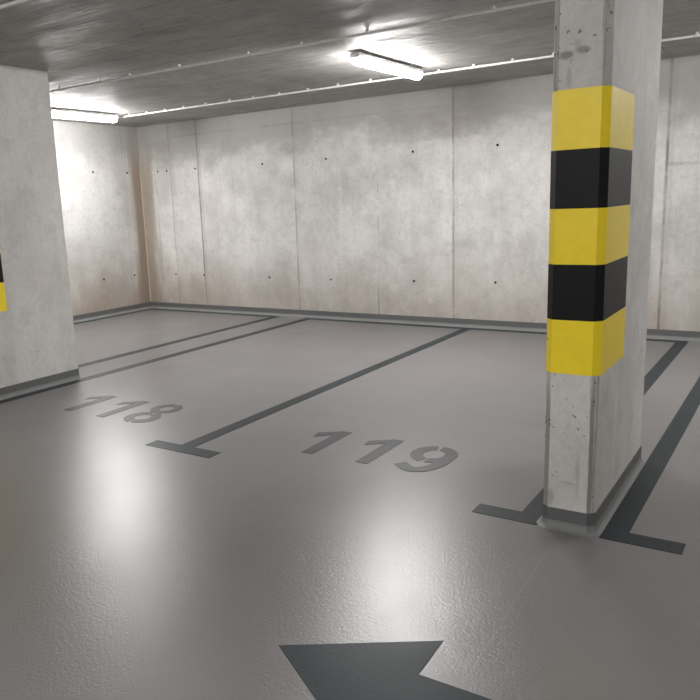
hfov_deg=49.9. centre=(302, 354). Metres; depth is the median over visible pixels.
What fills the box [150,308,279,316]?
border line
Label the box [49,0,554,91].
cable conduit
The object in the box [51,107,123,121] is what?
ceiling lamp
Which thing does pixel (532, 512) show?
parking line
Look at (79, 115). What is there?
diffuser
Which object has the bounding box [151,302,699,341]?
baseboard
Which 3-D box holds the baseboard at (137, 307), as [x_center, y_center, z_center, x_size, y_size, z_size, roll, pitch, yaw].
[-6.996,0.622,6.666,0.040,0.113,15.680,5,14,34]
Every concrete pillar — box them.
[0,65,82,400]
[536,0,662,536]
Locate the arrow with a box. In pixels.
[279,641,491,699]
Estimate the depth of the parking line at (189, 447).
6.23 m
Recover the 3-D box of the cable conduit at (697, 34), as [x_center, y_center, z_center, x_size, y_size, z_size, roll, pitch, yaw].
[1.425,-3.020,8.012,9.630,0.044,0.033,5,14,34]
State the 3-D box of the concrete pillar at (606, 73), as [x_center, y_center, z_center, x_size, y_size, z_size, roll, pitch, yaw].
[1.630,-0.695,4.026,0.327,3.018,1.301,5,14,34]
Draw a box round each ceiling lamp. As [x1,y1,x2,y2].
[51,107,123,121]
[350,52,425,79]
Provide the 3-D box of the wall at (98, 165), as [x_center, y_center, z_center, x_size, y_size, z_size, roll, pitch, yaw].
[-7.247,-0.790,6.356,0.250,3.018,15.930,5,14,34]
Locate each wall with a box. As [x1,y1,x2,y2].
[53,121,150,315]
[136,55,699,331]
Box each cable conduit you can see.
[0,0,29,8]
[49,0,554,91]
[123,32,699,117]
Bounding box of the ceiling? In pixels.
[0,0,699,126]
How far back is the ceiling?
6.51 m
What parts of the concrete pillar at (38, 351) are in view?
skirting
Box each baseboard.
[73,302,150,322]
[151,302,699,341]
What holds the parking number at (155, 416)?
on the floor
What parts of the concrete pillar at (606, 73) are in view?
skirting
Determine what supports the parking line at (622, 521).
on the floor
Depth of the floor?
3.98 m
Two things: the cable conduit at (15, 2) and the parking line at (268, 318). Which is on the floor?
the parking line at (268, 318)
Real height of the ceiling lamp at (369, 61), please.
0.122 m
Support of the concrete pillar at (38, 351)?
on the floor
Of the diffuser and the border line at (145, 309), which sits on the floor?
the border line at (145, 309)
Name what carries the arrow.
on the floor
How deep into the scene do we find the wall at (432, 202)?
10.07 m
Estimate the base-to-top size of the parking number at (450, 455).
0.003 m
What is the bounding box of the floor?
[0,309,699,699]
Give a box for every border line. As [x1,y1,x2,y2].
[74,309,150,323]
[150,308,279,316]
[304,318,688,342]
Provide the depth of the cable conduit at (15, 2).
4.68 m
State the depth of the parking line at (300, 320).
8.38 m
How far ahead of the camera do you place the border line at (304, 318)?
9.80 m
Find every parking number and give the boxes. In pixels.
[64,396,182,422]
[302,431,457,471]
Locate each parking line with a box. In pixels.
[0,319,308,403]
[78,317,275,366]
[146,329,469,457]
[472,342,686,524]
[599,377,699,554]

